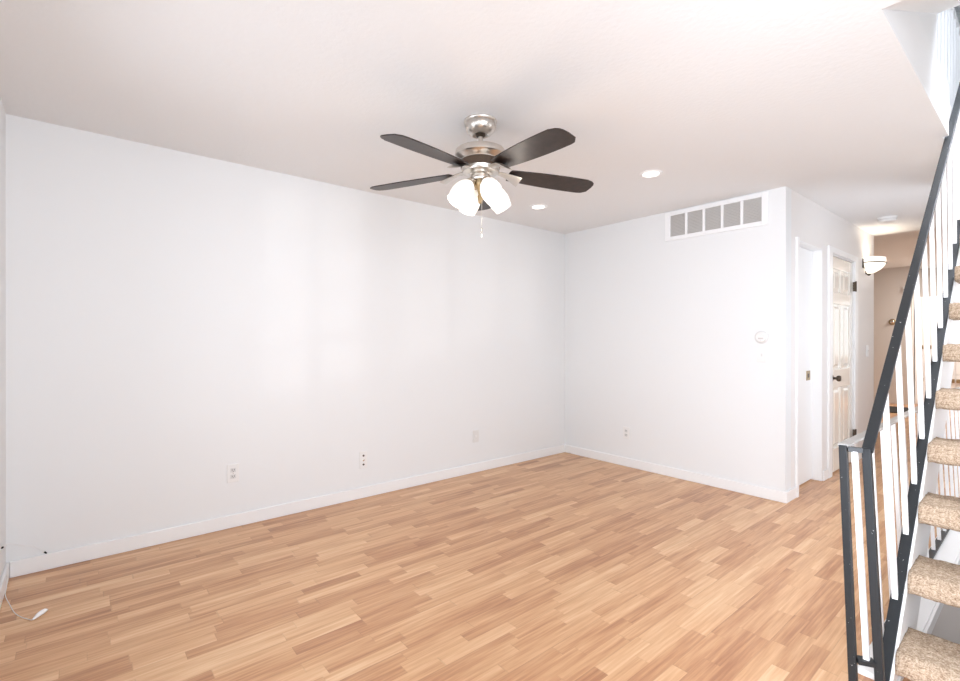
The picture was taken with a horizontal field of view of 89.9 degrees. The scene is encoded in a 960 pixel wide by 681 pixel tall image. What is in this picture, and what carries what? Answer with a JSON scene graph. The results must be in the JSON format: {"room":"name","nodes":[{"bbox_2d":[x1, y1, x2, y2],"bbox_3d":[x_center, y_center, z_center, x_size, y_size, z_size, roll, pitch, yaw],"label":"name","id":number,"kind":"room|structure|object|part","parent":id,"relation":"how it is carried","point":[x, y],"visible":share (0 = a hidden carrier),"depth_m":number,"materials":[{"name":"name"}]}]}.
{"room":"empty living room","nodes":[
{"label":"empty living room","id":0,"kind":"room"},
{"bbox_2d":[0,98,5,578],"bbox_3d":[-1.176,0.034,0.856,0.120,2.440,4.250,0,0,-40],"label":"wall","id":1,"kind":"structure","parent":0,"point":[2,111],"depth_m":2.42,"materials":[{"name":"white paint"}]},
{"bbox_2d":[0,563,8,607],"bbox_3d":[-1.137,1.210,0.914,0.014,0.086,4.186,0,0,-40],"label":"baseboard","id":2,"kind":"structure","parent":1,"relation":"attached to","point":[5,573],"depth_m":2.36,"materials":[{"name":"white paint"}]},
{"bbox_2d":[1,543,46,553],"bbox_3d":[-2.382,1.085,2.480,0.078,0.155,0.283,0,0,-6],"label":"cable","id":3,"kind":"object","parent":1,"relation":"attached to","point":[2,547],"visible":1,"depth_m":2.55,"materials":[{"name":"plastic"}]},
{"bbox_2d":[6,114,564,562],"bbox_3d":[-0.808,0.029,4.006,4.719,2.440,0.120,0,0,-40],"label":"wall","id":4,"kind":"structure","parent":0,"point":[174,319],"depth_m":3.21,"materials":[{"name":"white paint"}]},
{"bbox_2d":[227,463,238,482],"bbox_3d":[-1.652,0.888,3.220,0.074,0.122,0.010,0,0,-40],"label":"power outlet","id":5,"kind":"object","parent":4,"relation":"attached to","point":[232,469],"visible":1,"depth_m":3.22,"materials":[{"name":"white plastic"}]},
{"bbox_2d":[9,445,564,577],"bbox_3d":[-0.766,1.206,3.956,4.451,0.086,0.014,0,0,-40],"label":"baseboard","id":6,"kind":"structure","parent":4,"relation":"attached to","point":[20,567],"depth_m":3.24,"materials":[{"name":"white paint"}]},
{"bbox_2d":[360,451,366,468],"bbox_3d":[-0.925,0.950,3.821,0.062,0.135,0.017,0,0,-40],"label":"jack plate","id":7,"kind":"object","parent":4,"relation":"attached to","point":[363,455],"visible":1,"depth_m":3.82,"materials":[{"name":"white plastic"}]},
{"bbox_2d":[473,430,478,442],"bbox_3d":[-0.039,0.907,4.564,0.070,0.115,0.010,0,0,-40],"label":"plate","id":8,"kind":"object","parent":4,"relation":"attached to","point":[475,432],"visible":1,"depth_m":4.56,"materials":[{"name":"white plastic"}]},
{"bbox_2d":[0,0,959,235],"bbox_3d":[1.612,-1.497,3.175,7.375,0.619,4.450,0,0,-40],"label":"ceiling","id":9,"kind":"structure","parent":0,"point":[843,105],"depth_m":2.29,"materials":[{"name":"white paint"}]},
{"bbox_2d":[370,114,593,237],"bbox_3d":[0.014,-0.871,2.568,1.283,0.634,1.258,0,0,-40],"label":"ceiling fan","id":10,"kind":"object","parent":9,"relation":"hanging from","point":[480,160],"visible":1,"depth_m":2.52,"materials":[{"name":"silver metal"}]},
{"bbox_3d":[-0.387,-0.898,2.744,0.511,0.047,0.150,0,0,19],"label":"blade","id":11,"kind":"part","parent":10,"relation":"part of","materials":[{"name":"brown wood"}]},
{"bbox_3d":[-0.249,-0.898,2.278,0.150,0.047,0.511,0,0,38],"label":"blade","id":12,"kind":"part","parent":10,"relation":"part of","materials":[{"name":"brown wood"}]},
{"bbox_3d":[-0.099,-0.779,2.547,0.145,0.156,0.115,0,0,-40],"label":"lamp shade","id":13,"kind":"part","parent":10,"relation":"part of","materials":[{"name":"white glass"}]},
{"bbox_3d":[-0.057,-0.779,2.707,0.115,0.156,0.145,0,0,-40],"label":"lamp shade","id":14,"kind":"part","parent":10,"relation":"part of","materials":[{"name":"white glass"}]},
{"bbox_3d":[0.013,-0.899,3.019,0.150,0.047,0.511,0,0,2],"label":"blade","id":15,"kind":"part","parent":10,"relation":"part of","materials":[{"name":"brown wood"}]},
{"bbox_3d":[0.061,-0.779,2.505,0.115,0.156,0.145,0,0,-40],"label":"lamp shade","id":16,"kind":"part","parent":10,"relation":"part of","materials":[{"name":"white glass"}]},
{"bbox_3d":[0.053,-0.792,2.514,0.056,0.091,0.080,0,0,-40],"label":"bulb","id":17,"kind":"part","parent":10,"relation":"part of","materials":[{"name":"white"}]},
{"bbox_3d":[0.103,-0.779,2.665,0.145,0.156,0.116,0,0,-40],"label":"lamp shade","id":18,"kind":"part","parent":10,"relation":"part of","materials":[{"name":"white glass"}]},
{"bbox_3d":[0.236,-0.897,2.265,0.150,0.047,0.511,0,0,-34],"label":"blade","id":19,"kind":"part","parent":10,"relation":"part of","materials":[{"name":"brown wood"}]},
{"bbox_3d":[0.398,-0.898,2.723,0.511,0.047,0.150,0,0,-16],"label":"blade","id":20,"kind":"part","parent":10,"relation":"part of","materials":[{"name":"brown wood"}]},
{"bbox_2d":[530,204,547,209],"bbox_3d":[0.520,-1.185,4.273,0.160,0.009,0.160,0,0,-40],"label":"recessed light","id":21,"kind":"object","parent":9,"relation":"in","point":[535,206],"visible":1,"depth_m":4.25,"materials":[{"name":"white glass"}]},
{"bbox_2d":[639,170,662,177],"bbox_3d":[1.217,-1.184,3.424,0.160,0.009,0.160,0,0,-40],"label":"recessed light","id":22,"kind":"object","parent":9,"relation":"in","point":[649,173],"visible":1,"depth_m":3.41,"materials":[{"name":"white glass"}]},
{"bbox_2d":[877,216,897,222],"bbox_3d":[3.937,-1.166,4.652,0.156,0.045,0.156,0,0,-40],"label":"smoke detector","id":23,"kind":"object","parent":9,"relation":"attached to","point":[886,219],"visible":1,"depth_m":4.61,"materials":[{"name":"white plastic"}]},
{"bbox_2d":[921,8,959,107],"bbox_3d":[3.614,-1.937,3.657,3.330,0.930,0.075,0,0,-40],"label":"railing","id":24,"kind":"object","parent":9,"relation":"on","point":[952,26],"visible":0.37,"depth_m":3.38,"materials":[{"name":"white paint"}]},
{"bbox_3d":[3.614,-2.392,3.656,3.330,0.020,0.040,0,0,-40],"label":"rail","id":25,"kind":"part","parent":24,"relation":"part of","materials":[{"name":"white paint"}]},
{"bbox_2d":[0,403,959,680],"bbox_3d":[3.982,1.376,5.155,13.549,0.250,4.450,0,0,-40],"label":"floor","id":26,"kind":"structure","parent":0,"point":[564,566],"depth_m":2.39,"materials":[{"name":"laminate"}]},
{"bbox_2d":[5,576,47,619],"bbox_3d":[-2.195,1.221,2.282,0.486,0.062,0.083,0,0,28],"label":"cord","id":27,"kind":"object","parent":26,"relation":"on","point":[41,612],"visible":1,"depth_m":2.19,"materials":[{"name":"white plastic"}]},
{"bbox_3d":[-2.201,1.221,2.275,0.489,0.062,0.036,0,0,36],"label":"cord","id":28,"kind":"part","parent":27,"relation":"part of","materials":[{"name":"white plastic"}]},
{"bbox_2d":[889,406,908,412],"bbox_3d":[7.459,1.242,8.636,0.950,0.014,0.510,0,0,-40],"label":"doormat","id":29,"kind":"object","parent":26,"relation":"on","point":[892,409],"visible":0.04,"depth_m":8.61,"materials":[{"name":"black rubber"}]},
{"bbox_2d":[890,246,959,680],"bbox_3d":[2.820,-0.093,2.208,2.805,2.695,1.043,0,0,-40],"label":"staircase","id":30,"kind":"structure","parent":26,"relation":"on","point":[918,655],"depth_m":1.93,"materials":[{"name":"beige carpet"}]},
{"bbox_2d":[862,82,959,680],"bbox_3d":[2.492,-0.496,2.611,2.901,3.502,0.086,0,0,-40],"label":"stair railing","id":31,"kind":"object","parent":30,"relation":"attached to","point":[884,644],"visible":0.9,"depth_m":2.11,"materials":[{"name":"white wood"}]},
{"bbox_3d":[1.397,0.821,1.707,0.035,0.868,0.094,0,0,-4],"label":"newel post","id":32,"kind":"part","parent":31,"relation":"part of","materials":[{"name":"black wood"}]},
{"bbox_3d":[2.507,-0.922,2.623,2.862,2.651,0.034,0,0,-39],"label":"handrail","id":33,"kind":"part","parent":31,"relation":"part of","materials":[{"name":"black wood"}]},
{"bbox_3d":[2.492,-0.105,2.591,2.826,2.694,0.036,0,0,-40],"label":"rail","id":34,"kind":"part","parent":31,"relation":"part of","materials":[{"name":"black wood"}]},
{"bbox_2d":[915,296,959,403],"bbox_3d":[9.069,0.199,9.103,0.473,2.100,1.210,0,0,-40],"label":"wall","id":35,"kind":"structure","parent":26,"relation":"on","point":[955,383],"depth_m":9.32,"materials":[{"name":"white wood"}]},
{"bbox_3d":[8.577,-0.102,9.378,0.020,1.480,0.151,0,0,-40],"label":"cupboard door","id":36,"kind":"part","parent":35,"relation":"part of","materials":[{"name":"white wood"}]},
{"bbox_3d":[8.576,0.933,9.380,0.020,0.570,0.151,0,0,-40],"label":"cupboard door","id":37,"kind":"part","parent":35,"relation":"part of","materials":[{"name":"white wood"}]},
{"bbox_3d":[8.761,-0.101,9.157,0.020,1.480,0.413,0,0,-40],"label":"cupboard door","id":38,"kind":"part","parent":35,"relation":"part of","materials":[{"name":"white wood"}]},
{"bbox_3d":[8.761,0.934,9.159,0.020,0.570,0.413,0,0,-40],"label":"cupboard door","id":39,"kind":"part","parent":35,"relation":"part of","materials":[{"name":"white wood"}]},
{"bbox_3d":[9.030,-0.100,8.835,0.020,1.480,0.413,0,0,-40],"label":"cupboard door","id":40,"kind":"part","parent":35,"relation":"part of","materials":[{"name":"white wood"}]},
{"bbox_3d":[9.029,0.935,8.837,0.020,0.570,0.413,0,0,-40],"label":"cupboard door","id":41,"kind":"part","parent":35,"relation":"part of","materials":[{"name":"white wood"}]},
{"bbox_2d":[565,186,790,491],"bbox_3d":[1.699,0.030,4.589,0.120,2.440,2.194,0,0,-40],"label":"wall","id":42,"kind":"structure","parent":0,"point":[661,345],"depth_m":4.32,"materials":[{"name":"white paint"}]},
{"bbox_2d":[623,427,629,438],"bbox_3d":[1.454,0.918,4.783,0.010,0.116,0.072,0,0,-40],"label":"power outlet","id":43,"kind":"object","parent":42,"relation":"attached to","point":[626,430],"visible":1,"depth_m":4.78,"materials":[{"name":"white plastic"}]},
{"bbox_2d":[564,444,786,503],"bbox_3d":[1.652,1.207,4.542,0.014,0.086,2.208,0,0,-40],"label":"baseboard","id":44,"kind":"structure","parent":42,"relation":"attached to","point":[762,492],"depth_m":4.30,"materials":[{"name":"white paint"}]},
{"bbox_2d":[665,191,767,241],"bbox_3d":[1.994,-1.048,4.128,0.016,0.262,0.867,0,0,-40],"label":"air vent","id":45,"kind":"object","parent":42,"relation":"in","point":[748,211],"visible":1,"depth_m":4.09,"materials":[{"name":"white metal"}]},
{"bbox_3d":[2.002,-1.048,4.129,0.002,0.192,0.768,0,0,-40],"label":"plate","id":46,"kind":"part","parent":45,"relation":"part of","materials":[{"name":"grey metal"}]},
{"bbox_2d":[755,331,768,343],"bbox_3d":[2.236,-0.026,3.825,0.034,0.104,0.104,0,0,-40],"label":"thermostat","id":47,"kind":"object","parent":42,"relation":"attached to","point":[761,337],"visible":1,"depth_m":3.81,"materials":[{"name":"white plastic"}]},
{"bbox_2d":[757,347,766,361],"bbox_3d":[2.242,0.115,3.831,0.017,0.118,0.074,0,0,-40],"label":"light switch","id":48,"kind":"object","parent":42,"relation":"attached to","point":[761,352],"visible":1,"depth_m":3.83,"materials":[{"name":"white plastic"}]},
{"bbox_2d":[791,189,873,488],"bbox_3d":[3.426,0.031,4.684,2.656,2.440,0.130,0,0,-40],"label":"wall","id":49,"kind":"structure","parent":0,"point":[815,225],"depth_m":4.53,"materials":[{"name":"white paint"}]},
{"bbox_2d":[799,247,812,484],"bbox_3d":[2.743,0.219,4.141,0.623,2.041,0.040,0,0,-40],"label":"door","id":50,"kind":"structure","parent":49,"relation":"in","point":[806,256],"depth_m":4.21,"materials":[{"name":"white paint"}]},
{"bbox_3d":[2.900,0.309,4.250,0.100,0.085,0.004,0,0,-40],"label":"flush pull","id":51,"kind":"part","parent":50,"relation":"part of","materials":[{"name":"gold metal"}]},
{"bbox_2d":[795,237,821,497],"bbox_3d":[2.744,0.212,4.105,0.694,2.079,0.148,0,0,-40],"label":"door frame","id":52,"kind":"structure","parent":49,"relation":"attached to","point":[817,252],"depth_m":4.29,"materials":[{"name":"white paint"}]},
{"bbox_2d":[786,449,874,502],"bbox_3d":[3.426,1.209,4.592,2.776,0.086,0.014,0,0,-40],"label":"baseboard","id":53,"kind":"structure","parent":49,"relation":"attached to","point":[792,493],"depth_m":3.81,"materials":[{"name":"white paint"}]},
{"bbox_2d":[827,245,857,477],"bbox_3d":[3.497,0.194,4.732,0.981,2.115,0.148,0,0,-40],"label":"door frame","id":54,"kind":"structure","parent":49,"relation":"attached to","point":[831,251],"depth_m":4.42,"materials":[{"name":"white paint"}]},
{"bbox_2d":[832,256,856,472],"bbox_3d":[3.553,0.224,4.692,0.789,2.032,0.110,0,0,-40],"label":"door","id":55,"kind":"structure","parent":49,"relation":"in","point":[842,269],"depth_m":4.70,"materials":[{"name":"white paint"}]},
{"bbox_3d":[3.394,-0.038,4.604,0.222,0.620,0.033,0,0,-40],"label":"panel","id":56,"kind":"part","parent":55,"relation":"part of","materials":[{"name":"white paint"}]},
{"bbox_3d":[3.393,0.734,4.605,0.222,0.565,0.033,0,0,-40],"label":"panel","id":57,"kind":"part","parent":55,"relation":"part of","materials":[{"name":"white paint"}]},
{"bbox_3d":[3.394,-0.569,4.604,0.222,0.220,0.033,0,0,-40],"label":"panel","id":58,"kind":"part","parent":55,"relation":"part of","materials":[{"name":"white paint"}]},
{"bbox_3d":[3.309,0.352,4.463,0.059,0.059,0.070,0,0,-40],"label":"knob","id":59,"kind":"part","parent":55,"relation":"part of","materials":[{"name":"brown metal"}]},
{"bbox_3d":[3.640,0.734,4.811,0.222,0.565,0.033,0,0,-40],"label":"panel","id":60,"kind":"part","parent":55,"relation":"part of","materials":[{"name":"white paint"}]},
{"bbox_3d":[3.641,-0.569,4.809,0.222,0.220,0.033,0,0,-40],"label":"panel","id":61,"kind":"part","parent":55,"relation":"part of","materials":[{"name":"white paint"}]},
{"bbox_3d":[3.641,-0.039,4.810,0.222,0.620,0.033,0,0,-40],"label":"panel","id":62,"kind":"part","parent":55,"relation":"part of","materials":[{"name":"white paint"}]},
{"bbox_2d":[866,345,868,356],"bbox_3d":[4.266,0.114,5.288,0.085,0.125,0.017,0,0,-40],"label":"light switch","id":63,"kind":"object","parent":49,"relation":"attached to","point":[867,346],"visible":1,"depth_m":5.28,"materials":[{"name":"white plastic"}]},
{"bbox_2d":[862,256,886,275],"bbox_3d":[4.293,-0.800,5.209,0.370,0.187,0.171,0,0,-40],"label":"wall sconce","id":64,"kind":"object","parent":49,"relation":"attached to","point":[872,264],"visible":1,"depth_m":5.14,"materials":[{"name":"white glass"}]},
{"bbox_2d":[874,266,942,404],"bbox_3d":[8.996,-0.096,9.133,0.750,2.690,3.950,0,0,-40],"label":"wall","id":65,"kind":"structure","parent":0,"point":[889,283],"depth_m":9.58,"materials":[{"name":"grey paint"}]},
{"bbox_2d":[889,319,895,324],"bbox_3d":[8.156,-0.367,9.520,0.046,0.119,0.119,0,0,-40],"label":"wall fitting","id":66,"kind":"object","parent":65,"relation":"attached to","point":[891,321],"visible":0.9,"depth_m":9.51,"materials":[{"name":"gold metal"}]},
{"bbox_2d":[874,226,952,268],"bbox_3d":[6.945,-1.520,7.357,6.174,0.160,4.050,0,0,-40],"label":"ceiling","id":67,"kind":"structure","parent":0,"point":[898,249],"depth_m":7.45,"materials":[{"name":"white paint"}]},
{"bbox_2d":[917,12,936,56],"bbox_3d":[1.880,-1.588,2.155,1.233,0.234,0.100,0,0,-40],"label":"wall","id":68,"kind":"structure","parent":0,"point":[929,20],"depth_m":2.40,"materials":[{"name":"white paint"}]},
{"bbox_2d":[931,604,959,643],"bbox_3d":[3.456,2.455,2.739,3.850,2.399,1.148,0,0,-40],"label":"wall","id":69,"kind":"structure","parent":0,"point":[947,626],"depth_m":2.51,"materials":[{"name":"grey paint"}]},
{"bbox_2d":[858,529,959,680],"bbox_3d":[3.203,1.257,3.215,4.530,0.052,0.134,0,0,-40],"label":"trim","id":70,"kind":"structure","parent":69,"relation":"attached to","point":[949,550],"depth_m":2.24,"materials":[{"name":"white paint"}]},
{"bbox_2d":[838,386,959,680],"bbox_3d":[3.107,0.815,3.188,4.654,0.878,0.114,0,0,-40],"label":"guard railing","id":71,"kind":"object","parent":70,"relation":"on","point":[845,446],"visible":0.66,"depth_m":1.74,"materials":[{"name":"white wood"}]},
{"bbox_3d":[1.325,0.818,1.730,0.032,0.874,0.077,0,0,-6],"label":"newel post","id":72,"kind":"part","parent":71,"relation":"part of","materials":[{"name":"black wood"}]},
{"bbox_3d":[3.088,0.381,3.223,4.595,0.010,0.034,0,0,-40],"label":"rail","id":73,"kind":"part","parent":71,"relation":"part of","materials":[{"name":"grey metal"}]},
{"bbox_3d":[3.237,1.223,3.299,4.270,0.012,0.030,0,0,-40],"label":"rail","id":74,"kind":"part","parent":71,"relation":"part of","materials":[{"name":"black metal"}]},
{"bbox_2d":[937,12,959,104],"bbox_3d":[3.407,-2.561,4.473,4.282,2.175,3.950,0,0,-40],"label":"wall","id":75,"kind":"structure","parent":0,"point":[958,14],"depth_m":5.42,"materials":[{"name":"white paint"}]},
{"bbox_2d":[937,5,959,20],"bbox_3d":[3.446,-3.698,4.425,4.282,0.100,4.070,0,0,-40],"label":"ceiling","id":76,"kind":"structure","parent":0,"point":[957,8],"depth_m":5.32,"materials":[{"name":"white paint"}]}
]}

